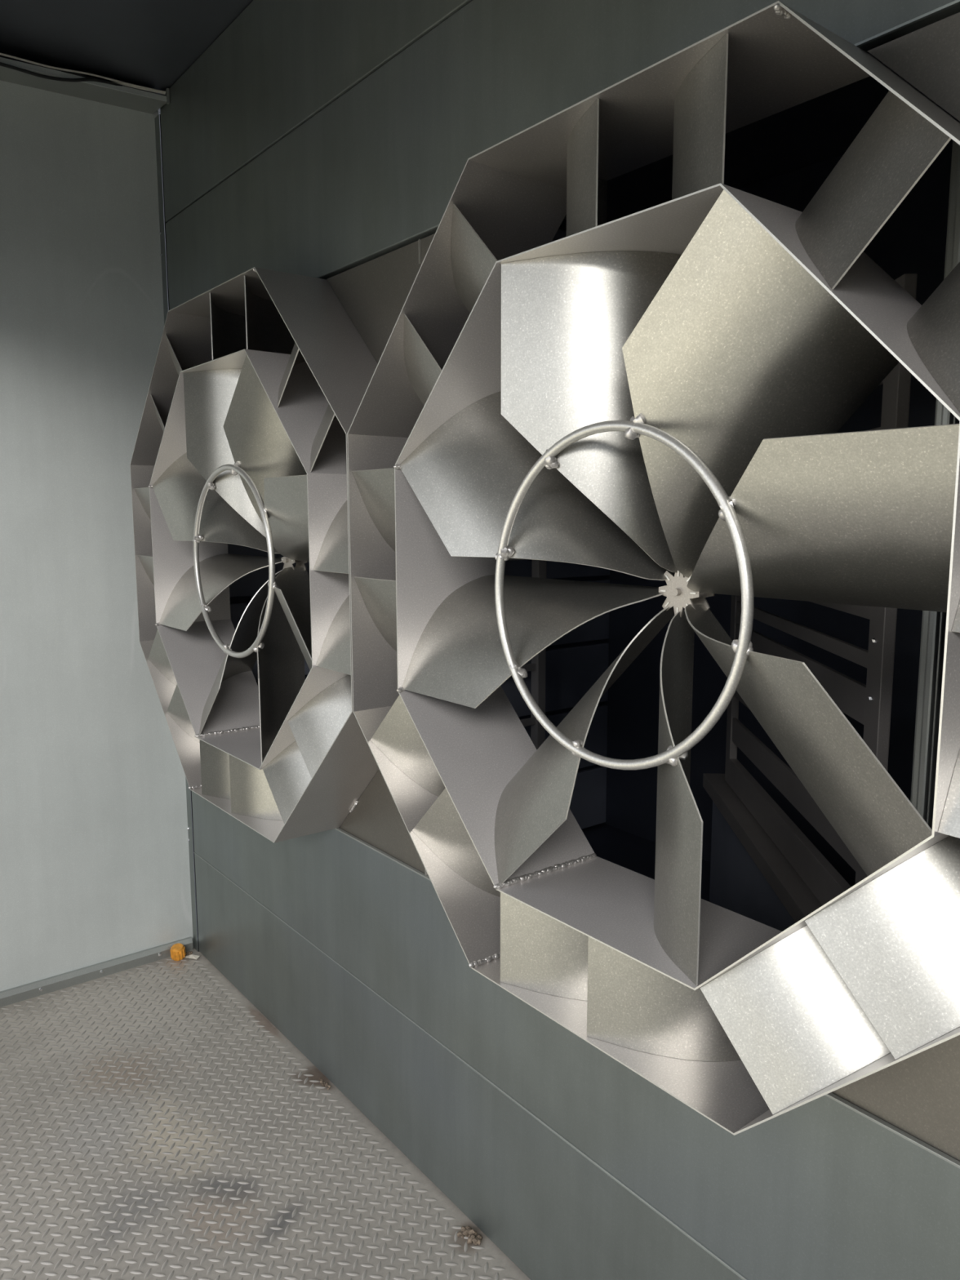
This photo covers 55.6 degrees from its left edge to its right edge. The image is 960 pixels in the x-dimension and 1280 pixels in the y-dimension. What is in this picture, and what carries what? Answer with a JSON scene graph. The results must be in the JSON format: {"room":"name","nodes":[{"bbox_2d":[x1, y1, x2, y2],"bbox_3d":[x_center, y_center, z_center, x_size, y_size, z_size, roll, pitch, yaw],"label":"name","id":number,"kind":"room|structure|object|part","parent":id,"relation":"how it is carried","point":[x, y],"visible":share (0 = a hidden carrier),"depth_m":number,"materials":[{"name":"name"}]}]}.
{"room":"industrial ventilation room","nodes":[
{"label":"industrial ventilation room","id":0,"kind":"room"},
{"bbox_2d":[0,80,610,991],"bbox_3d":[-0.696,-0.296,2.962,3.150,2.526,0.066,-6,10,-38],"label":"wall","id":1,"kind":"structure","parent":0,"point":[95,868],"depth_m":2.58,"materials":[{"name":"grey paint"}]},
{"bbox_2d":[0,57,169,114],"bbox_3d":[-1.358,-1.415,2.164,1.202,0.083,0.129,-6,10,-38],"label":"trim","id":2,"kind":"structure","parent":1,"relation":"attached to","point":[122,96],"depth_m":2.40,"materials":[{"name":"grey metal"}]},
{"bbox_2d":[2,57,94,78],"bbox_3d":[-1.298,-1.413,2.154,1.105,0.057,0.025,-6,10,-38],"label":"power cable","id":3,"kind":"object","parent":2,"relation":"on","point":[70,73],"visible":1,"depth_m":2.32,"materials":[{"name":"black rubber"}]},
{"bbox_2d":[0,62,128,87],"bbox_3d":[-1.289,-1.395,2.145,1.105,0.082,0.023,-6,10,-39],"label":"power cable","id":4,"kind":"object","parent":2,"relation":"on","point":[56,78],"visible":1,"depth_m":2.31,"materials":[{"name":"black rubber"}]},
{"bbox_2d":[0,53,165,93],"bbox_3d":[-1.291,-1.415,2.145,1.104,0.064,0.007,-6,10,-38],"label":"wire","id":5,"kind":"object","parent":2,"relation":"on","point":[1,54],"visible":1,"depth_m":2.34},
{"bbox_2d":[111,81,165,94],"bbox_3d":[-0.927,-1.474,2.428,0.174,0.018,0.007,-6,10,-36],"label":"wire","id":6,"kind":"object","parent":2,"relation":"on","point":[122,84],"visible":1,"depth_m":2.44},
{"bbox_2d":[0,936,192,1007],"bbox_3d":[-1.389,1.018,2.536,1.196,0.040,0.021,-6,10,-38],"label":"baseboard","id":7,"kind":"structure","parent":1,"relation":"attached to","point":[24,992],"depth_m":2.71,"materials":[{"name":"grey metal"}]},
{"bbox_3d":[-0.172,-0.329,3.351,1.844,0.257,0.024,-6,10,-38],"label":"wall panel","id":8,"kind":"part","parent":1,"relation":"part of","materials":[{"name":"silver metal"}]},
{"bbox_3d":[-0.172,-0.056,3.389,1.844,0.257,0.024,-6,10,-38],"label":"wall panel","id":9,"kind":"part","parent":1,"relation":"part of","materials":[{"name":"silver metal"}]},
{"bbox_3d":[-0.171,0.218,3.426,1.844,0.257,0.024,-6,10,-38],"label":"wall panel","id":10,"kind":"part","parent":1,"relation":"part of","materials":[{"name":"black metal"}]},
{"bbox_3d":[-0.174,-1.423,3.202,1.844,0.257,0.024,-6,10,-38],"label":"wall panel","id":11,"kind":"part","parent":1,"relation":"part of","materials":[{"name":"metal"}]},
{"bbox_3d":[-0.171,0.491,3.463,1.844,0.257,0.024,-6,10,-38],"label":"wall panel","id":12,"kind":"part","parent":1,"relation":"part of","materials":[{"name":"metal"}]},
{"bbox_3d":[-0.170,0.765,3.500,1.844,0.257,0.024,-6,10,-38],"label":"wall panel","id":13,"kind":"part","parent":1,"relation":"part of","materials":[{"name":"black metal"}]},
{"bbox_2d":[0,822,710,1279],"bbox_3d":[0.426,1.160,1.741,3.120,0.038,3.660,-6,10,-38],"label":"floor","id":14,"kind":"structure","parent":0,"point":[156,1124],"depth_m":1.97,"materials":[{"name":"metal"}]},
{"bbox_2d":[169,942,185,960],"bbox_3d":[-0.942,0.973,2.838,0.046,0.046,0.048,-6,10,-38],"label":"cap","id":15,"kind":"object","parent":14,"relation":"on","point":[177,950],"visible":1,"depth_m":2.82,"materials":[{"name":"orange plastic"}]},
{"bbox_2d":[184,951,192,955],"bbox_3d":[-0.921,0.988,2.871,0.028,0.012,0.024,0,8,0],"label":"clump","id":16,"kind":"object","parent":14,"relation":"on","point":[189,953],"visible":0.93,"depth_m":2.87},
{"bbox_2d":[184,954,199,959],"bbox_3d":[-0.900,0.987,2.847,0.048,0.013,0.026,1,8,9],"label":"paper scrap","id":17,"kind":"object","parent":14,"relation":"on","point":[192,956],"visible":1,"depth_m":2.84,"materials":[{"name":"white paper"}]},
{"bbox_2d":[319,1077,330,1089],"bbox_3d":[-0.379,1.078,2.213,0.017,0.008,0.053,-6,10,-38],"label":"clump","id":18,"kind":"object","parent":14,"relation":"on","point":[326,1084],"visible":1,"depth_m":2.21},
{"bbox_2d":[457,1226,482,1244],"bbox_3d":[-0.019,1.136,1.741,0.053,0.019,0.032,7,11,43],"label":"clump","id":19,"kind":"object","parent":14,"relation":"on","point":[467,1231],"visible":1,"depth_m":1.74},
{"bbox_2d":[495,558,546,750],"bbox_3d":[0.082,-0.087,3.427,0.414,1.983,0.042,-6,10,-38],"label":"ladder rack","id":20,"kind":"object","parent":14,"relation":"on","point":[537,667],"visible":0.09,"depth_m":3.56,"materials":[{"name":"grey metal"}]},
{"bbox_2d":[702,773,822,931],"bbox_3d":[0.799,0.805,2.458,0.096,0.468,1.560,0,8,2],"label":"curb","id":21,"kind":"object","parent":14,"relation":"on","point":[750,877],"visible":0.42,"depth_m":2.68,"materials":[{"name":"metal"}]},
{"bbox_2d":[724,273,917,905],"bbox_3d":[0.807,-0.096,2.365,0.032,1.320,1.260,0,8,2],"label":"metal frame","id":22,"kind":"structure","parent":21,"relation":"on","point":[869,704],"depth_m":2.10,"materials":[{"name":"metal"}]},
{"bbox_3d":[0.837,-0.177,2.959,0.024,1.320,0.060,0,8,2],"label":"frame post","id":23,"kind":"part","parent":22,"relation":"part of","materials":[{"name":"metal"}]},
{"bbox_3d":[0.810,0.218,2.414,0.012,0.084,1.128,0,8,2],"label":"damper blade","id":24,"kind":"part","parent":22,"relation":"part of","materials":[{"name":"metal"}]},
{"bbox_3d":[0.812,0.513,2.448,0.024,0.090,1.140,0,8,2],"label":"frame rail","id":25,"kind":"part","parent":22,"relation":"part of","materials":[{"name":"metal"}]},
{"bbox_3d":[0.811,0.370,2.434,0.012,0.078,1.128,0,8,2],"label":"damper blade","id":26,"kind":"part","parent":22,"relation":"part of","materials":[{"name":"metal"}]},
{"bbox_3d":[0.810,0.060,2.392,0.012,0.078,1.128,0,8,2],"label":"damper blade","id":27,"kind":"part","parent":22,"relation":"part of","materials":[{"name":"metal"}]},
{"bbox_3d":[0.810,-0.033,2.380,0.012,0.033,1.128,0,8,2],"label":"damper blade","id":28,"kind":"part","parent":22,"relation":"part of","materials":[{"name":"metal"}]},
{"bbox_3d":[0.810,-0.145,2.364,0.012,0.060,1.128,0,8,2],"label":"damper blade","id":29,"kind":"part","parent":22,"relation":"part of","materials":[{"name":"metal"}]},
{"bbox_3d":[0.809,-0.460,2.321,0.012,0.060,1.128,0,8,2],"label":"damper blade","id":30,"kind":"part","parent":22,"relation":"part of","materials":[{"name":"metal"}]},
{"bbox_3d":[0.785,-0.016,1.777,0.024,1.320,0.072,0,8,2],"label":"frame post","id":31,"kind":"part","parent":22,"relation":"part of","materials":[{"name":"metal"}]},
{"bbox_2d":[910,139,959,830],"bbox_3d":[0.749,-0.090,1.485,0.054,2.511,0.054,-6,10,-38],"label":"steel post","id":32,"kind":"object","parent":14,"relation":"on","point":[955,145],"visible":0.02,"depth_m":1.49,"materials":[{"name":"metal"}]},
{"bbox_2d":[915,145,959,822],"bbox_3d":[0.705,-0.079,1.406,0.023,2.511,0.023,-6,10,-38],"label":"steel post","id":33,"kind":"object","parent":14,"relation":"on","point":[947,417],"visible":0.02,"depth_m":1.42,"materials":[{"name":"metal"}]},
{"bbox_2d":[0,0,888,222],"bbox_3d":[0.458,-1.381,1.421,3.270,0.036,3.654,-6,10,-38],"label":"ceiling","id":34,"kind":"structure","parent":0,"point":[147,43],"depth_m":2.34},
{"bbox_2d":[158,0,959,1279],"bbox_3d":[0.162,-0.085,1.403,0.037,2.526,3.600,-6,10,-38],"label":"wall","id":35,"kind":"structure","parent":0,"point":[318,139],"depth_m":1.66,"materials":[{"name":"grey metal"}]},
{"bbox_2d":[154,114,199,951],"bbox_3d":[-0.899,-0.246,2.742,0.035,2.487,0.038,-6,10,-38],"label":"trim","id":36,"kind":"structure","parent":35,"relation":"attached to","point":[163,255],"depth_m":2.63,"materials":[{"name":"grey metal"}]},
{"bbox_2d":[129,240,425,873],"bbox_3d":[-0.519,-0.187,2.162,0.227,1.201,1.202,-6,10,-38],"label":"fan","id":37,"kind":"object","parent":35,"relation":"attached to","point":[260,379],"visible":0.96,"depth_m":2.06,"materials":[{"name":"metal"}]},
{"bbox_3d":[-0.889,-0.250,2.629,0.211,0.497,0.002,-6,10,-38],"label":"panel","id":38,"kind":"part","parent":37,"relation":"part of","materials":[{"name":"silver metal"}]},
{"bbox_3d":[-0.716,-0.535,2.366,0.211,0.372,0.002,-6,55,-38],"label":"panel","id":39,"kind":"part","parent":37,"relation":"part of","materials":[{"name":"silver metal"}]},
{"bbox_3d":[-0.780,0.188,2.549,0.211,0.497,0.002,-6,-35,-38],"label":"panel","id":40,"kind":"part","parent":37,"relation":"part of","materials":[{"name":"silver metal"}]},
{"bbox_3d":[-0.782,-0.651,2.435,0.211,0.497,0.002,-6,55,-38],"label":"panel","id":41,"kind":"part","parent":37,"relation":"part of","materials":[{"name":"silver metal"}]},
{"bbox_3d":[-0.796,-0.234,2.511,0.211,0.372,0.002,-6,10,-38],"label":"panel","id":42,"kind":"part","parent":37,"relation":"part of","materials":[{"name":"silver metal"}]},
{"bbox_3d":[-0.715,0.094,2.452,0.211,0.372,0.002,-6,-35,-38],"label":"panel","id":43,"kind":"part","parent":37,"relation":"part of","materials":[{"name":"silver metal"}]},
{"bbox_3d":[-0.521,-0.632,2.101,0.211,0.002,0.372,-6,10,-38],"label":"panel","id":44,"kind":"part","parent":37,"relation":"part of","materials":[{"name":"silver metal"}]},
{"bbox_3d":[-0.521,-0.781,2.081,0.211,0.002,0.497,-6,10,-38],"label":"panel","id":45,"kind":"part","parent":37,"relation":"part of","materials":[{"name":"silver metal"}]},
{"bbox_3d":[-0.519,0.257,2.222,0.211,0.002,0.372,-6,10,-38],"label":"panel","id":46,"kind":"part","parent":37,"relation":"part of","materials":[{"name":"silver metal"}]},
{"bbox_3d":[-0.519,0.406,2.242,0.211,0.002,0.497,-6,10,-38],"label":"panel","id":47,"kind":"part","parent":37,"relation":"part of","materials":[{"name":"silver metal"}]},
{"bbox_3d":[-0.325,-0.468,1.871,0.211,0.372,0.002,-6,-35,-38],"label":"panel","id":48,"kind":"part","parent":37,"relation":"part of","materials":[{"name":"silver metal"}]},
{"bbox_3d":[-0.324,0.161,1.956,0.211,0.372,0.002,-6,55,-38],"label":"panel","id":49,"kind":"part","parent":37,"relation":"part of","materials":[{"name":"silver metal"}]},
{"bbox_3d":[-0.260,-0.562,1.774,0.211,0.497,0.002,-6,-35,-38],"label":"panel","id":50,"kind":"part","parent":37,"relation":"part of","materials":[{"name":"silver metal"}]},
{"bbox_3d":[-0.258,0.277,1.888,0.211,0.497,0.002,-6,55,-38],"label":"panel","id":51,"kind":"part","parent":37,"relation":"part of","materials":[{"name":"silver metal"}]},
{"bbox_3d":[-0.243,-0.140,1.811,0.211,0.372,0.002,-6,10,-38],"label":"panel","id":52,"kind":"part","parent":37,"relation":"part of","materials":[{"name":"silver metal"}]},
{"bbox_3d":[-0.151,-0.124,1.694,0.211,0.497,0.002,-6,10,-38],"label":"panel","id":53,"kind":"part","parent":37,"relation":"part of","materials":[{"name":"silver metal"}]},
{"bbox_3d":[-0.214,-0.569,1.807,0.004,0.351,0.351,-6,10,-38],"label":"corner plate","id":54,"kind":"part","parent":37,"relation":"part of","materials":[{"name":"silver metal"}]},
{"bbox_3d":[-0.212,0.274,1.922,0.004,0.351,0.351,-6,10,-38],"label":"corner plate","id":55,"kind":"part","parent":37,"relation":"part of","materials":[{"name":"silver metal"}]},
{"bbox_3d":[0.192,-1.167,1.210,0.030,0.328,3.488,-6,10,-38],"label":"wall panel","id":56,"kind":"part","parent":35,"relation":"part of","materials":[{"name":"grey metal"}]},
{"bbox_3d":[0.196,1.006,1.506,0.030,0.325,3.488,-6,10,-38],"label":"wall panel","id":57,"kind":"part","parent":35,"relation":"part of","materials":[{"name":"grey metal"}]},
{"bbox_3d":[0.193,-0.840,1.254,0.030,0.324,3.488,-6,10,-38],"label":"wall panel","id":58,"kind":"part","parent":35,"relation":"part of","materials":[{"name":"grey metal"}]},
{"bbox_3d":[0.196,0.680,1.461,0.030,0.330,3.488,-6,10,-38],"label":"wall panel","id":59,"kind":"part","parent":35,"relation":"part of","materials":[{"name":"grey metal"}]},
{"bbox_2d":[346,0,959,1160],"bbox_3d":[0.221,-0.061,1.223,0.227,1.201,1.202,-6,10,-38],"label":"fan","id":60,"kind":"object","parent":35,"relation":"attached to","point":[664,391],"visible":1,"depth_m":1.12,"materials":[{"name":"metal"}]},
{"bbox_3d":[-0.148,-0.124,1.690,0.211,0.497,0.002,-6,10,-38],"label":"panel","id":61,"kind":"part","parent":60,"relation":"part of","materials":[{"name":"silver metal"}]},
{"bbox_3d":[-0.039,0.314,1.610,0.211,0.497,0.002,-6,-35,-38],"label":"panel","id":62,"kind":"part","parent":60,"relation":"part of","materials":[{"name":"silver metal"}]},
{"bbox_3d":[0.003,-0.531,1.532,0.004,0.351,0.351,-6,10,-38],"label":"corner plate","id":63,"kind":"part","parent":60,"relation":"part of","materials":[{"name":"silver metal"}]},
{"bbox_3d":[-0.056,-0.108,1.573,0.211,0.372,0.002,-6,10,-38],"label":"panel","id":64,"kind":"part","parent":60,"relation":"part of","materials":[{"name":"silver metal"}]},
{"bbox_3d":[0.025,-0.408,1.428,0.211,0.372,0.002,-6,55,-38],"label":"panel","id":65,"kind":"part","parent":60,"relation":"part of","materials":[{"name":"silver metal"}]},
{"bbox_3d":[-0.041,-0.525,1.496,0.211,0.497,0.002,-6,55,-38],"label":"panel","id":66,"kind":"part","parent":60,"relation":"part of","materials":[{"name":"silver metal"}]},
{"bbox_3d":[0.026,0.220,1.513,0.211,0.372,0.002,-6,-35,-38],"label":"panel","id":67,"kind":"part","parent":60,"relation":"part of","materials":[{"name":"silver metal"}]},
{"bbox_3d":[0.220,-0.505,1.162,0.211,0.002,0.372,-6,10,-38],"label":"panel","id":68,"kind":"part","parent":60,"relation":"part of","materials":[{"name":"silver metal"}]},
{"bbox_3d":[0.222,0.533,1.304,0.211,0.002,0.497,-6,10,-38],"label":"panel","id":69,"kind":"part","parent":60,"relation":"part of","materials":[{"name":"silver metal"}]},
{"bbox_3d":[0.222,0.384,1.283,0.211,0.002,0.372,-6,10,-38],"label":"panel","id":70,"kind":"part","parent":60,"relation":"part of","materials":[{"name":"silver metal"}]},
{"bbox_3d":[0.220,-0.654,1.142,0.211,0.002,0.497,-6,10,-38],"label":"panel","id":71,"kind":"part","parent":60,"relation":"part of","materials":[{"name":"silver metal"}]},
{"bbox_3d":[0.417,0.287,1.018,0.211,0.372,0.002,-6,55,-38],"label":"panel","id":72,"kind":"part","parent":60,"relation":"part of","materials":[{"name":"silver metal"}]},
{"bbox_3d":[0.416,-0.342,0.932,0.211,0.372,0.002,-6,-35,-38],"label":"panel","id":73,"kind":"part","parent":60,"relation":"part of","materials":[{"name":"silver metal"}]},
{"bbox_3d":[0.483,0.403,0.949,0.211,0.497,0.002,-6,55,-38],"label":"panel","id":74,"kind":"part","parent":60,"relation":"part of","materials":[{"name":"silver metal"}]},
{"bbox_3d":[0.481,-0.436,0.835,0.211,0.497,0.002,-6,-35,-38],"label":"panel","id":75,"kind":"part","parent":60,"relation":"part of","materials":[{"name":"silver metal"}]},
{"bbox_3d":[0.528,0.400,0.983,0.004,0.351,0.351,-6,10,-38],"label":"corner plate","id":76,"kind":"part","parent":60,"relation":"part of","materials":[{"name":"silver metal"}]},
{"bbox_3d":[0.527,-0.442,0.868,0.004,0.351,0.351,-6,10,-38],"label":"corner plate","id":77,"kind":"part","parent":60,"relation":"part of","materials":[{"name":"silver metal"}]},
{"bbox_3d":[0.497,-0.014,0.873,0.211,0.372,0.002,-6,10,-38],"label":"panel","id":78,"kind":"part","parent":60,"relation":"part of","materials":[{"name":"silver metal"}]},
{"bbox_2d":[602,138,952,886],"bbox_3d":[1.571,-0.257,2.647,0.030,2.526,3.360,-6,10,-38],"label":"wall","id":79,"kind":"structure","parent":0,"point":[913,240],"depth_m":3.22,"materials":[{"name":"black metal"}]}
]}

